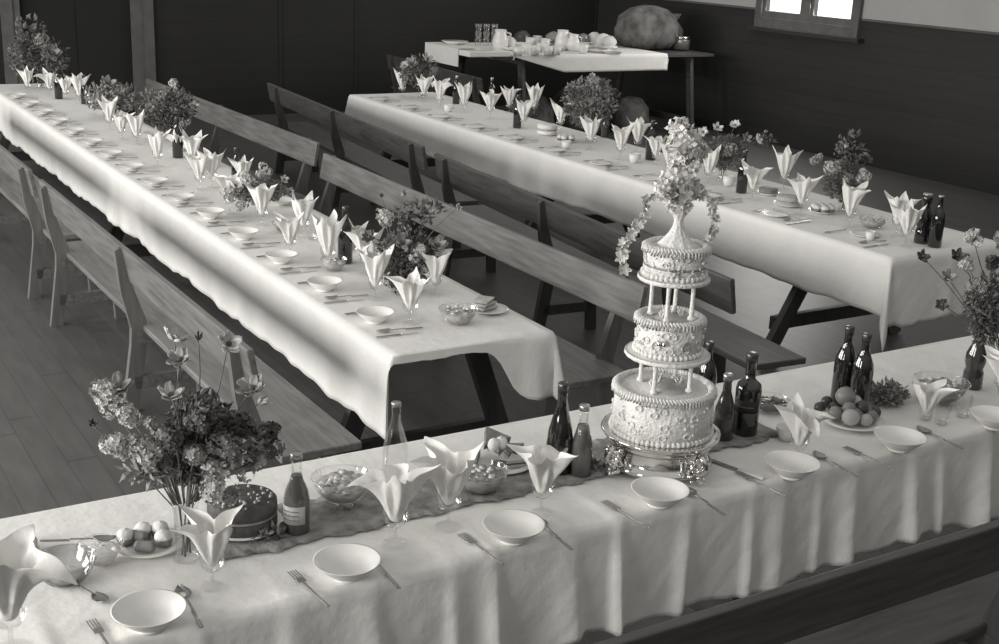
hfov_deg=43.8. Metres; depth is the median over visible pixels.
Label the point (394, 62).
bench
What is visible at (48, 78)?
napkin
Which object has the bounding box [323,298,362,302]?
knife
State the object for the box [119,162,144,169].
bowl
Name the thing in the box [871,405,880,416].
fruit
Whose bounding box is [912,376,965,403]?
salad
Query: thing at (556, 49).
cup
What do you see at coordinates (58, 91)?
bottle
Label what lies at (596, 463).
leaf sprig
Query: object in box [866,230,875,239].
cup
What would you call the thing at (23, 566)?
napkin
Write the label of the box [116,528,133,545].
bun
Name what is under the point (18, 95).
bowl
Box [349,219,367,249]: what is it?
napkin
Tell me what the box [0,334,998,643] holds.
tablecloth
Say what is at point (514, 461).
sandwich
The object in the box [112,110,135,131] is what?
napkin
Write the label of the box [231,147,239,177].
bottle
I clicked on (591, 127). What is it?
napkin
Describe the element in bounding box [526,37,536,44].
cup
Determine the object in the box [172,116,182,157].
bottle
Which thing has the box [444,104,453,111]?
cup
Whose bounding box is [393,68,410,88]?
napkin
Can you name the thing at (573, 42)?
jug
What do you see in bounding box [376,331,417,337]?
knife
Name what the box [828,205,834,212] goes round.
bun
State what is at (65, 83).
napkin
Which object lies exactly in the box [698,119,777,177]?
flower bouquet
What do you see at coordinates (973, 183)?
baseboard
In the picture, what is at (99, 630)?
fork
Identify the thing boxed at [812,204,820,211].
bun
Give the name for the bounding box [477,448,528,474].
plate
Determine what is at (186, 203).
spoon
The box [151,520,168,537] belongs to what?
bun
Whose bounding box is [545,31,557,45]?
heap
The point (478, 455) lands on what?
sandwich
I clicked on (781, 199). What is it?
cake
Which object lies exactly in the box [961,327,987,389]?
bottle
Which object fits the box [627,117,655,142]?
napkin
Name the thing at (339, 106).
baseboard
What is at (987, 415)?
bowl
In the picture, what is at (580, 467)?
bottle
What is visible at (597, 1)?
trim
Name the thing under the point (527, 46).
cup
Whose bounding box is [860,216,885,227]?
trifle
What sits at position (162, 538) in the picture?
bun
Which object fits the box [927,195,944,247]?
bottle
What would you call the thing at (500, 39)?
jug
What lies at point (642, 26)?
bundle
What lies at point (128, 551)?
plate
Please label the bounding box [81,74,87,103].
bottle
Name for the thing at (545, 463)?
napkin
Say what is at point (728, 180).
cup
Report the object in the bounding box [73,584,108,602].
spoon
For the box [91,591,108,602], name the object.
bowl
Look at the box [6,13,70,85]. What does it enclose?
flower bouquet
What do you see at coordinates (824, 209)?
bun
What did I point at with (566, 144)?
cup
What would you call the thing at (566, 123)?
bundle
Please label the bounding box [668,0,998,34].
trim
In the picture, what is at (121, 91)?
flower bouquet
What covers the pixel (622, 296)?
bench
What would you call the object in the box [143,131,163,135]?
bowl
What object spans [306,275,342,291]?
bowl
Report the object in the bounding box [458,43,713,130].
serving table
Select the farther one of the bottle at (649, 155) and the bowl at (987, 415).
the bottle at (649, 155)
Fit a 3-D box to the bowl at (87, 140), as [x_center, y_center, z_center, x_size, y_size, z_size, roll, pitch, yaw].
[-2.826,-1.252,8.609,0.156,0.027,0.156,-8,20,-30]
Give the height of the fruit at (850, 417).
0.060 m
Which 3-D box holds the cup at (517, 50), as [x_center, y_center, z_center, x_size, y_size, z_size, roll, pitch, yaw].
[0.210,-2.935,13.473,0.128,0.098,0.114,4,17,5]
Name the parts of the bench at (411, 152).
leg, leg, leg, backrest, seat, leg, leg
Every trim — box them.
[278,0,282,87]
[354,0,357,93]
[591,0,598,80]
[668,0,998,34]
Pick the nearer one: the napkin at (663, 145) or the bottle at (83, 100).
the napkin at (663, 145)
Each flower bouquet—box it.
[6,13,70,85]
[84,75,140,114]
[88,325,284,556]
[137,78,199,133]
[220,162,294,211]
[361,189,462,294]
[398,52,442,94]
[560,72,620,139]
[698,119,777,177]
[810,128,872,209]
[917,227,998,350]
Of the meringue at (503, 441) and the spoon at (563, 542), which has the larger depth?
the meringue at (503, 441)
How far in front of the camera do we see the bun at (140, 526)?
3.12 m
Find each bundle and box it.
[504,93,553,122]
[552,83,609,135]
[609,96,649,133]
[614,5,682,48]
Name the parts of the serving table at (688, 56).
leg, leg, leg, leg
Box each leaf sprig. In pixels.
[250,520,287,542]
[591,456,605,471]
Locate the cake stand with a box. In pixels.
[601,413,720,486]
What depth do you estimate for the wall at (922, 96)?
13.64 m
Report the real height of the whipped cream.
0.030 m
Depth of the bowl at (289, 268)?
5.66 m
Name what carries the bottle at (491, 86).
on the tablecloth at (889, 281)
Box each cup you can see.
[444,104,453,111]
[513,46,524,55]
[521,44,531,52]
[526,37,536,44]
[530,45,541,54]
[533,35,542,43]
[536,43,547,51]
[541,38,550,45]
[543,46,553,54]
[551,46,562,54]
[562,140,571,148]
[579,44,589,52]
[629,152,640,162]
[723,175,735,185]
[776,423,793,441]
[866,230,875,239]
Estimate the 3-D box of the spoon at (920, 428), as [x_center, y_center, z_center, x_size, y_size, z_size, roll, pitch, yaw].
[1.423,0.373,4.018,0.039,0.013,0.193,-7,20,-28]
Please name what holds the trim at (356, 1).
attached to the wall at (222, 52)
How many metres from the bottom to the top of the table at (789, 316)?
0.757 m
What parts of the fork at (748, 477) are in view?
handle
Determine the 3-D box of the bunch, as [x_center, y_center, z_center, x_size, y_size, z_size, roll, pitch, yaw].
[1.346,0.248,4.324,0.193,0.106,0.170,-8,20,-30]
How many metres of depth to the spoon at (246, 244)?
6.07 m
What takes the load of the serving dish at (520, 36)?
on the tablecloth at (632, 59)
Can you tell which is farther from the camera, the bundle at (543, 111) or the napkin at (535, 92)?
the bundle at (543, 111)
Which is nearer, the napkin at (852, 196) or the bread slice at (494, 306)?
the bread slice at (494, 306)
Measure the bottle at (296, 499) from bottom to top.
0.222 m
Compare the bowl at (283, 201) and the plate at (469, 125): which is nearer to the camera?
the bowl at (283, 201)
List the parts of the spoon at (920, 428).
handle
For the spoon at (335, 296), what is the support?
on the tablecloth at (342, 353)
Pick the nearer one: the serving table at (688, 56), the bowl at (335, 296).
the bowl at (335, 296)
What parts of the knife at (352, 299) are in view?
handle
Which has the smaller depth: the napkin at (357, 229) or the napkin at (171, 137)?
the napkin at (357, 229)
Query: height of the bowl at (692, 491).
0.013 m
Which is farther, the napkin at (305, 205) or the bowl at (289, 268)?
the napkin at (305, 205)
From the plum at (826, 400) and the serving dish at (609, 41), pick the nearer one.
the plum at (826, 400)
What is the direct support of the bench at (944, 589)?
on the floor
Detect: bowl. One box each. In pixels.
[9,93,26,97]
[20,100,40,104]
[34,108,53,113]
[48,117,68,122]
[63,127,85,132]
[80,138,102,143]
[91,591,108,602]
[93,535,115,541]
[98,149,122,155]
[110,589,186,635]
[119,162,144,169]
[142,176,167,183]
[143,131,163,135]
[167,192,194,200]
[174,584,191,597]
[195,207,224,219]
[227,226,258,240]
[264,249,297,264]
[271,197,291,205]
[280,267,292,270]
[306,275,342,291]
[313,543,380,583]
[324,295,337,298]
[356,305,394,324]
[376,328,389,332]
[482,509,545,545]
[631,476,689,509]
[688,486,696,494]
[765,450,820,480]
[813,450,827,458]
[873,425,926,453]
[916,425,931,432]
[969,405,998,430]
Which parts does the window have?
pane, sill, sash, pane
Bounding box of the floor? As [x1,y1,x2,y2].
[0,104,998,643]
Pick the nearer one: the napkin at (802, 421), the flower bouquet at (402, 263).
the napkin at (802, 421)
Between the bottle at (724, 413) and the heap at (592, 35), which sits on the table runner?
the bottle at (724, 413)
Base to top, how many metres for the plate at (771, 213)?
0.015 m
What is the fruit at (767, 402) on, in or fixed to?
in the glass bowl
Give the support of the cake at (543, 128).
on the plate
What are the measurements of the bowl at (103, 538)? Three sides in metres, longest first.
0.053 x 0.035 x 0.012 m
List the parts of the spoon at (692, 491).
handle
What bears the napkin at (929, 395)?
in the tumbler
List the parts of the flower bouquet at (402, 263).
stem, stem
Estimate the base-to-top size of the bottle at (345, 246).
0.270 m
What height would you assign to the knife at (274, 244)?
0.006 m
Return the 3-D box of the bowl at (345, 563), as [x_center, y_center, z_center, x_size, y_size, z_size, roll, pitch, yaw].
[-0.368,0.594,2.998,0.164,0.048,0.164,-8,20,-30]
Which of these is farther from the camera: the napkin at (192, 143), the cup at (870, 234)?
the napkin at (192, 143)
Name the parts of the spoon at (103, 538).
handle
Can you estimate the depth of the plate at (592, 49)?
14.31 m
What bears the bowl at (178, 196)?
on the tablecloth at (342, 353)
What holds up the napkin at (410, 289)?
in the goblet
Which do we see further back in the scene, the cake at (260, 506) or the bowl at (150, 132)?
the bowl at (150, 132)
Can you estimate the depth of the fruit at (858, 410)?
4.08 m
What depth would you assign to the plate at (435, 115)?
10.56 m
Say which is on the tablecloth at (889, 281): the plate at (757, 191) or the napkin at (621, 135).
the plate at (757, 191)
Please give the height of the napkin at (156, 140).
0.193 m
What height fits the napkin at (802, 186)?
0.182 m
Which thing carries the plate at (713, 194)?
on the tablecloth at (889, 281)
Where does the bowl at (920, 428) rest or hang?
on the spoon at (920, 428)
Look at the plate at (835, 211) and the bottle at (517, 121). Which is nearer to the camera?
the plate at (835, 211)
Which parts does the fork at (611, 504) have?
handle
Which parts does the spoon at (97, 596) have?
handle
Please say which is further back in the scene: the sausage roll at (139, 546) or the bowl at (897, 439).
the bowl at (897, 439)
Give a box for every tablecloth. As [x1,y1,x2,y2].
[0,83,569,441]
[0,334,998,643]
[345,92,998,351]
[425,42,474,66]
[459,42,667,71]
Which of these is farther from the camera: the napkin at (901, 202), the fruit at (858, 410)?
the napkin at (901, 202)
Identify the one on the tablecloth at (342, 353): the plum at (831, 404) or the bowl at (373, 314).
the bowl at (373, 314)
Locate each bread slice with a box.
[472,300,496,307]
[473,295,494,304]
[473,304,497,311]
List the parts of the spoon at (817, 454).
handle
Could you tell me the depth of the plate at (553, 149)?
9.16 m
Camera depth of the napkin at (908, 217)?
6.58 m
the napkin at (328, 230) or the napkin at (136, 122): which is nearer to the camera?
the napkin at (328, 230)
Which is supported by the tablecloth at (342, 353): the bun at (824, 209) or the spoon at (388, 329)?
the spoon at (388, 329)
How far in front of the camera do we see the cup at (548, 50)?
13.70 m
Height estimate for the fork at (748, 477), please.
0.003 m
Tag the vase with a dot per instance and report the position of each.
(677, 238)
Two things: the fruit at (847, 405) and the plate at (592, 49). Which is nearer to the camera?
the fruit at (847, 405)
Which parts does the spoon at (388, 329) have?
handle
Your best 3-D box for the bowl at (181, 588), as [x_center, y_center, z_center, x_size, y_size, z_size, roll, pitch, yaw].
[-0.737,0.629,2.890,0.039,0.013,0.059,-7,20,-28]
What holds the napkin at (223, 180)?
in the goblet
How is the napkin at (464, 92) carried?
in the goblet
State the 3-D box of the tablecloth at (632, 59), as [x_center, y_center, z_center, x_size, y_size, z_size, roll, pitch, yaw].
[0.673,-3.151,14.738,2.141,0.199,1.574,-8,20,-30]
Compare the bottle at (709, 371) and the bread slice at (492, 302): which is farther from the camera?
the bread slice at (492, 302)
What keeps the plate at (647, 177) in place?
on the tablecloth at (889, 281)
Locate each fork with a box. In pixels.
[86,618,109,643]
[287,569,329,606]
[457,532,503,564]
[601,500,650,527]
[734,471,785,496]
[842,446,894,468]
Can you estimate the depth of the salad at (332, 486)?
3.31 m
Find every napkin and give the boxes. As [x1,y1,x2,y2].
[0,524,77,620]
[15,66,33,86]
[33,68,60,88]
[55,76,71,93]
[65,73,90,95]
[96,95,117,121]
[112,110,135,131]
[122,110,144,135]
[146,126,170,157]
[166,134,182,142]
[169,504,243,566]
[182,129,207,155]
[183,152,210,179]
[196,147,225,176]
[212,167,241,202]
[227,154,252,179]
[243,180,276,214]
[273,211,303,243]
[292,190,318,225]
[311,209,346,255]
[343,227,383,260]
[347,463,440,521]
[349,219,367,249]
[357,241,394,286]
[382,266,429,309]
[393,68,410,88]
[407,436,483,504]
[415,74,433,94]
[422,249,452,282]
[431,77,452,99]
[455,82,471,104]
[480,89,503,110]
[500,86,520,105]
[507,444,576,493]
[515,97,536,119]
[526,83,544,106]
[550,98,571,122]
[580,115,602,140]
[612,123,633,150]
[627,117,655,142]
[643,135,666,155]
[657,138,674,162]
[703,145,720,173]
[741,159,773,189]
[772,145,802,178]
[774,392,834,445]
[786,172,823,203]
[842,178,870,215]
[884,190,920,224]
[890,199,926,234]
[911,374,959,413]
[983,345,998,381]
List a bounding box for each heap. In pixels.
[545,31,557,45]
[588,32,598,44]
[594,33,608,47]
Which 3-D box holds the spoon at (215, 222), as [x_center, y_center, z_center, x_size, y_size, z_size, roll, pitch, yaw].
[-1.426,-0.523,6.489,0.193,0.013,0.039,-6,19,-26]
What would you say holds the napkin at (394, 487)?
in the goblet
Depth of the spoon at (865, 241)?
6.69 m
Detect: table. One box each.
[0,133,508,454]
[380,151,900,344]
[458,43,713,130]
[670,597,739,618]
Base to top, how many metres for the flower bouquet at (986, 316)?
0.611 m
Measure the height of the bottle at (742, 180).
0.270 m
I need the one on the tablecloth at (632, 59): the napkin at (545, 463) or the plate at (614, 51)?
the plate at (614, 51)
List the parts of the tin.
lid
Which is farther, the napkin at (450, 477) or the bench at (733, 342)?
the bench at (733, 342)
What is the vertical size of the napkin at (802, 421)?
0.147 m
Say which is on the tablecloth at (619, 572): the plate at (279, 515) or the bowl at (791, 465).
the bowl at (791, 465)
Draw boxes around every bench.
[0,144,99,298]
[38,179,361,472]
[143,79,319,199]
[267,83,477,248]
[318,153,647,416]
[386,55,482,104]
[434,153,805,383]
[593,519,998,643]
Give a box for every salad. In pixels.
[315,469,366,502]
[465,464,504,493]
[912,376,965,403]
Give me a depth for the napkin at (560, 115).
9.98 m
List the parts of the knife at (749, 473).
blade, handle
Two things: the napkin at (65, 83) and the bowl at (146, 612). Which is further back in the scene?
the napkin at (65, 83)
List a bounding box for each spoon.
[40,535,115,541]
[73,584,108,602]
[88,144,116,146]
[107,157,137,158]
[152,185,184,187]
[174,584,203,627]
[178,202,213,204]
[208,221,244,223]
[242,242,280,245]
[280,266,320,270]
[324,294,367,298]
[376,327,422,332]
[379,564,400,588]
[542,518,572,549]
[688,486,725,515]
[783,218,809,220]
[813,450,858,476]
[858,240,886,242]
[916,425,963,448]
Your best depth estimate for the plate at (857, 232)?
6.87 m
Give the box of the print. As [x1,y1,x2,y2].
[284,509,298,521]
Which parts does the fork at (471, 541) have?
handle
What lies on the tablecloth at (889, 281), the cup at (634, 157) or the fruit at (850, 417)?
the cup at (634, 157)
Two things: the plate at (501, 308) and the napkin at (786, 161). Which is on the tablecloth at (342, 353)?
the plate at (501, 308)
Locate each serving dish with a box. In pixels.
[507,36,515,47]
[514,30,530,44]
[578,33,589,44]
[600,35,617,48]
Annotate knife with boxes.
[150,187,180,189]
[177,204,208,206]
[207,223,239,226]
[241,244,275,248]
[279,269,315,273]
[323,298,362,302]
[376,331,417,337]
[711,459,764,479]
[786,220,810,223]
[864,243,888,246]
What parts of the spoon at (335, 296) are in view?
handle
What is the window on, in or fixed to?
in the wall at (922, 96)
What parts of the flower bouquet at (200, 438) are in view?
flower, stem, stem, stem, stem, stem, stem, stem, stem, stem, stem, stem, stem, stem, stem, stem, flower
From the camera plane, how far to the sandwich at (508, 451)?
3.71 m
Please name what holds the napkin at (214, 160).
in the goblet
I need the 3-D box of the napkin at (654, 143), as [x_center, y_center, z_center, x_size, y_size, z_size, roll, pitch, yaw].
[1.093,-1.247,8.728,0.168,0.160,0.143,-4,19,-21]
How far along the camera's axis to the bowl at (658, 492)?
3.49 m
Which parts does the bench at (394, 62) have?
leg, seat, leg, leg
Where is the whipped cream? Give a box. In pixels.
[51,565,81,584]
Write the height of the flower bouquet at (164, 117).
0.427 m
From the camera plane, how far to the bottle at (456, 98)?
11.38 m
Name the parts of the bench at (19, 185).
backrest, leg, seat, leg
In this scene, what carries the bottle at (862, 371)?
on the tablecloth at (619, 572)
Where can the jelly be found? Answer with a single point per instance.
(335, 263)
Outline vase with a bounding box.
[655,204,697,249]
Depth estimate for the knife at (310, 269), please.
5.63 m
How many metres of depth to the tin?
15.20 m
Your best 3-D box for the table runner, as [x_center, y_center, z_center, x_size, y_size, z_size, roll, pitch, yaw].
[0.045,0.444,3.601,1.890,0.005,0.266,-8,20,-30]
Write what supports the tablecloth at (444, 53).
on the serving table at (688, 56)
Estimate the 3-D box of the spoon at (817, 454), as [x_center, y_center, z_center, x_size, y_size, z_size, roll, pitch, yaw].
[1.020,0.430,3.776,0.039,0.013,0.193,-7,20,-28]
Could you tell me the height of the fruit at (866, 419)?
0.044 m
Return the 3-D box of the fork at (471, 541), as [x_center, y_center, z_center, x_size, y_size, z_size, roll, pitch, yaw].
[-0.046,0.577,3.162,0.022,0.003,0.192,-10,21,-34]
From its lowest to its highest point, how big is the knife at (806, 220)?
0.007 m
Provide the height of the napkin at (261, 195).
0.179 m
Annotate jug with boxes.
[492,29,510,49]
[555,29,572,50]
[567,34,581,50]
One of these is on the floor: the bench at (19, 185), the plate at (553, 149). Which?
the bench at (19, 185)
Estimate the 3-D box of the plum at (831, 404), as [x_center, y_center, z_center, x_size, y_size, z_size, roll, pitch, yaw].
[1.131,0.289,4.201,0.039,0.040,0.039,-8,20,-30]
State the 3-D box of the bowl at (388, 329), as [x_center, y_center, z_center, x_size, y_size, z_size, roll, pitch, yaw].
[-0.451,0.034,4.840,0.059,0.013,0.039,-6,19,-26]
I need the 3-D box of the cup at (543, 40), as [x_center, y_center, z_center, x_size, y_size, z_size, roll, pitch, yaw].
[0.549,-3.309,14.724,0.128,0.098,0.114,4,17,5]
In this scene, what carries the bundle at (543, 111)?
on the floor
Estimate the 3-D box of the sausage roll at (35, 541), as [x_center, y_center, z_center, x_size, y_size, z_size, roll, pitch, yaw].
[-1.167,0.543,3.038,0.070,0.031,0.032,-4,19,-21]
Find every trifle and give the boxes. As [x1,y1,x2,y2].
[442,305,474,323]
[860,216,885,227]
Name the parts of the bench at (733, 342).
leg, leg, leg, backrest, leg, seat, leg, leg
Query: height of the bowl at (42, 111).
0.027 m
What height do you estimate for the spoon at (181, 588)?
0.013 m
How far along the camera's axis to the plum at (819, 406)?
4.18 m
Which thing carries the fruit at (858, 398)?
on the fruit
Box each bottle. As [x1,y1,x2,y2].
[54,68,62,98]
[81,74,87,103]
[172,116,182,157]
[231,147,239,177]
[283,451,308,535]
[337,205,352,263]
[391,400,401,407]
[452,75,459,103]
[488,77,494,93]
[513,94,521,127]
[546,381,572,475]
[570,403,591,477]
[601,117,609,136]
[645,120,656,159]
[697,340,716,411]
[713,372,734,441]
[733,351,761,436]
[736,150,747,192]
[830,325,856,406]
[849,332,873,402]
[913,193,932,243]
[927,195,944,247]
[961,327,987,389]
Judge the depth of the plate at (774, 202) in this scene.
7.51 m
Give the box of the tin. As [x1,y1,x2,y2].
[673,35,689,49]
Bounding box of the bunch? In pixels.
[870,376,912,407]
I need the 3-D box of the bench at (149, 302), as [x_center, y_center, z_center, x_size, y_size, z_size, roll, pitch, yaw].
[-1.596,0.022,5.907,0.435,0.817,3.450,-8,20,-31]
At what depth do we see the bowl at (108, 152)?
8.23 m
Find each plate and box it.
[115,527,184,557]
[229,511,282,540]
[372,97,390,99]
[401,105,419,108]
[432,114,450,117]
[441,40,468,44]
[466,124,485,127]
[468,303,508,314]
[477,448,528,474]
[503,135,524,139]
[544,147,566,151]
[588,47,611,52]
[589,160,612,165]
[598,48,625,53]
[640,175,662,180]
[705,191,723,197]
[756,190,779,195]
[761,210,789,217]
[773,200,803,206]
[808,208,836,213]
[822,407,884,431]
[849,229,880,237]
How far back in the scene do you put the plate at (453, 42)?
14.54 m
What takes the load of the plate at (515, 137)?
on the tablecloth at (889, 281)
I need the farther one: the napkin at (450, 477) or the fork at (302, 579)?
the napkin at (450, 477)
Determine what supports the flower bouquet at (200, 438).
in the vase
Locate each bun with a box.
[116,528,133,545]
[133,522,150,538]
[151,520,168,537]
[154,529,172,547]
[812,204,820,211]
[820,205,828,212]
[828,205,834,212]
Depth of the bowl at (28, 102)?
10.26 m
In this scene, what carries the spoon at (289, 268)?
on the tablecloth at (342, 353)
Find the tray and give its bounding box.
[459,49,509,56]
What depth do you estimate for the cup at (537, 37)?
15.04 m
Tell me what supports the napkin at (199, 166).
in the goblet
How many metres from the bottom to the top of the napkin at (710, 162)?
0.199 m
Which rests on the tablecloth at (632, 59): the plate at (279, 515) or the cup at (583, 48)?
the cup at (583, 48)
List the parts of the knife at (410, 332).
blade, handle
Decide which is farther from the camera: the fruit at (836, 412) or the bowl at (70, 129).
the bowl at (70, 129)
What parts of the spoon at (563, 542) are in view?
handle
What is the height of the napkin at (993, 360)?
0.147 m
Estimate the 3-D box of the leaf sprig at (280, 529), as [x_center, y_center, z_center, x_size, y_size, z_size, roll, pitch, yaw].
[-0.593,0.539,3.173,0.115,0.068,0.081,0,17,-7]
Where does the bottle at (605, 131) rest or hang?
on the tablecloth at (889, 281)
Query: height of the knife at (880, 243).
0.007 m
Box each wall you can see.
[0,0,595,107]
[594,0,998,182]
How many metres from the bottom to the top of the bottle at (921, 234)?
0.270 m
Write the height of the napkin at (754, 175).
0.180 m
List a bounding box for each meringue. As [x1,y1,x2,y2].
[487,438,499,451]
[497,436,507,449]
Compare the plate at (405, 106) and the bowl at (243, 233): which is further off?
the plate at (405, 106)
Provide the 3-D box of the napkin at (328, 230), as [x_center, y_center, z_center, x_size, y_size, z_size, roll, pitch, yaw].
[-0.782,-0.405,5.665,0.132,0.207,0.171,-7,20,-28]
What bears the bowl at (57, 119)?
on the tablecloth at (342, 353)
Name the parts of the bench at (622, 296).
leg, leg, backrest, leg, seat, leg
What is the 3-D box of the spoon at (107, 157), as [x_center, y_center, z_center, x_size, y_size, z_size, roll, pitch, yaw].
[-2.461,-1.073,8.109,0.193,0.013,0.039,-6,19,-26]
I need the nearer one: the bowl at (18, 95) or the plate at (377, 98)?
the bowl at (18, 95)
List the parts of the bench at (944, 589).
seat, leg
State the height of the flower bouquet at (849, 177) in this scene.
0.495 m
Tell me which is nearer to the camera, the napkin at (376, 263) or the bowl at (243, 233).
the napkin at (376, 263)
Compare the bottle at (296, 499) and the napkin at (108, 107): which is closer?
the bottle at (296, 499)
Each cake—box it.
[207,483,277,537]
[537,123,557,134]
[608,116,722,448]
[759,186,777,194]
[776,194,800,205]
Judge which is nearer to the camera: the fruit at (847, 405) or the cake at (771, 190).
the fruit at (847, 405)
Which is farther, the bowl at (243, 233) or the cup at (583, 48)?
the cup at (583, 48)
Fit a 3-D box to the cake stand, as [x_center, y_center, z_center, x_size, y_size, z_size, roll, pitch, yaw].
[0.478,0.372,3.722,0.354,0.116,0.354,6,18,12]
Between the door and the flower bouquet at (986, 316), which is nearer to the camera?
the flower bouquet at (986, 316)
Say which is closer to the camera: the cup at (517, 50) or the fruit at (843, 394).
the fruit at (843, 394)
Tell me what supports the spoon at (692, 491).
on the tablecloth at (619, 572)
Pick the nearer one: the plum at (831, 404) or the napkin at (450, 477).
the napkin at (450, 477)
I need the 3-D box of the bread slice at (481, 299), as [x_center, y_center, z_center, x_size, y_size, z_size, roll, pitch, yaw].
[-0.066,-0.092,5.181,0.066,0.012,0.091,8,18,18]
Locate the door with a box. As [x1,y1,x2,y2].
[0,0,156,118]
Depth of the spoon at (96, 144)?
8.50 m
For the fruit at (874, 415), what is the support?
on the plate at (880, 422)
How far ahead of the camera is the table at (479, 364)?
5.34 m
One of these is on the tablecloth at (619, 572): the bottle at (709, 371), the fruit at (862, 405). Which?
the bottle at (709, 371)
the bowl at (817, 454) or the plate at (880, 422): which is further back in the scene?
the plate at (880, 422)
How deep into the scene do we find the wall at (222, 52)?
15.66 m
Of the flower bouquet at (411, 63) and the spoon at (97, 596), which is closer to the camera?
the spoon at (97, 596)
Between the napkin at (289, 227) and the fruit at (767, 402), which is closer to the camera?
the fruit at (767, 402)
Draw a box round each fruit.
[760,394,786,412]
[828,406,843,420]
[835,386,855,404]
[841,408,859,425]
[842,401,855,410]
[854,395,861,405]
[856,400,868,412]
[856,406,862,415]
[859,413,872,425]
[865,409,878,422]
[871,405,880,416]
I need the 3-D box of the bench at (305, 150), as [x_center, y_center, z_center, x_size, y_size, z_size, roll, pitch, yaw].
[-2.484,-1.381,10.285,0.435,0.817,4.000,-8,20,-31]
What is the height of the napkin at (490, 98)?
0.180 m
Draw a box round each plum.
[814,402,825,411]
[821,396,832,406]
[828,402,839,408]
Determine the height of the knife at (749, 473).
0.008 m
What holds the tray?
on the serving table at (688, 56)
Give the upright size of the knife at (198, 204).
0.006 m
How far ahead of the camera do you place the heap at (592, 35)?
15.38 m
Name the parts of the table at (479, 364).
leg, leg, leg, leg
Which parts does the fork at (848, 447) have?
handle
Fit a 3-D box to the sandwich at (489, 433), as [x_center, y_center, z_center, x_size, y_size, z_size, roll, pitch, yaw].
[-0.025,0.342,3.723,0.096,0.046,0.071,-10,21,-36]
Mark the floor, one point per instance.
(51, 457)
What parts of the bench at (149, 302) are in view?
leg, leg, leg, backrest, leg, seat, leg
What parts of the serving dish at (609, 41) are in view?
dish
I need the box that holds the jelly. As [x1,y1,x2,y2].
[323,256,344,269]
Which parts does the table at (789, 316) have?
leg, leg, leg, leg, leg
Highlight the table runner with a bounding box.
[183,418,777,559]
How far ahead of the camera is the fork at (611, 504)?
3.41 m
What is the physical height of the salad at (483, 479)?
0.063 m
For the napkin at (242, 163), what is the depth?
7.28 m
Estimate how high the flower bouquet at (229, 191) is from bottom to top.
0.287 m
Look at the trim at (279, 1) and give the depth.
15.30 m
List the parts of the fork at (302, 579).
handle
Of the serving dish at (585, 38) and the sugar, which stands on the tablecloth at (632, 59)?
the serving dish at (585, 38)
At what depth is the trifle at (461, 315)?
4.95 m
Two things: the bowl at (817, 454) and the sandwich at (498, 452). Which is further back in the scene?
the bowl at (817, 454)
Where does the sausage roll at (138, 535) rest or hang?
on the plate at (128, 551)
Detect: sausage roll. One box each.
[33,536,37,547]
[133,530,148,541]
[134,540,155,551]
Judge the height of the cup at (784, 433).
0.042 m
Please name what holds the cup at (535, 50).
on the tablecloth at (632, 59)
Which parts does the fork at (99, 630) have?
handle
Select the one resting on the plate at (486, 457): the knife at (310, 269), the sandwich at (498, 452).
the sandwich at (498, 452)
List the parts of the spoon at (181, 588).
handle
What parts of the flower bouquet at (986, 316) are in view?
stem, stem, stem, stem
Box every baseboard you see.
[187,95,554,116]
[648,106,998,195]
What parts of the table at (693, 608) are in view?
leg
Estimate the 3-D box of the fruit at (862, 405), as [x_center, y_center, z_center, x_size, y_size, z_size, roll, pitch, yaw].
[1.197,0.278,4.098,0.043,0.044,0.043,-8,20,-30]
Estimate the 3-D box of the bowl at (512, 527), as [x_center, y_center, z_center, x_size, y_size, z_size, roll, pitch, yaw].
[0.036,0.543,3.218,0.164,0.048,0.164,-8,20,-30]
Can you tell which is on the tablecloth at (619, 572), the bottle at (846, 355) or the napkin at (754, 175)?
the bottle at (846, 355)
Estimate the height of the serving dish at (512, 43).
0.158 m
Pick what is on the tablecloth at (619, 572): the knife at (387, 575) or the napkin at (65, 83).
the knife at (387, 575)
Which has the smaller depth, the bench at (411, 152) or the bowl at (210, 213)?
the bowl at (210, 213)
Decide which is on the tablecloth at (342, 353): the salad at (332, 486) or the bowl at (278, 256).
the bowl at (278, 256)
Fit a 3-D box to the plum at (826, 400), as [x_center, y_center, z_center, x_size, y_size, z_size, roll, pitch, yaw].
[1.121,0.273,4.253,0.039,0.040,0.039,-8,20,-30]
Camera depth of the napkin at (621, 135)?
8.82 m
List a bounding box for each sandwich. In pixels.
[474,449,480,463]
[484,426,510,448]
[487,446,504,456]
[502,443,523,458]
[506,453,527,468]
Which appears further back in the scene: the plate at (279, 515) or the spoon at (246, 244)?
the spoon at (246, 244)
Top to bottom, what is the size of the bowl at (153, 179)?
0.027 m
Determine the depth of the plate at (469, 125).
10.10 m
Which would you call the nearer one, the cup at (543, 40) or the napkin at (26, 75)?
the napkin at (26, 75)
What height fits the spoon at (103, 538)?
0.026 m
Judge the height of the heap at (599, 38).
0.172 m
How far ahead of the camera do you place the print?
3.17 m
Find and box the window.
[746,0,863,42]
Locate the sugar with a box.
[80,541,120,565]
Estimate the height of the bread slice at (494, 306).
0.012 m
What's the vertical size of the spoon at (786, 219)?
0.013 m
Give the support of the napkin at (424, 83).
in the goblet
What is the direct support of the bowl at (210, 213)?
on the tablecloth at (342, 353)

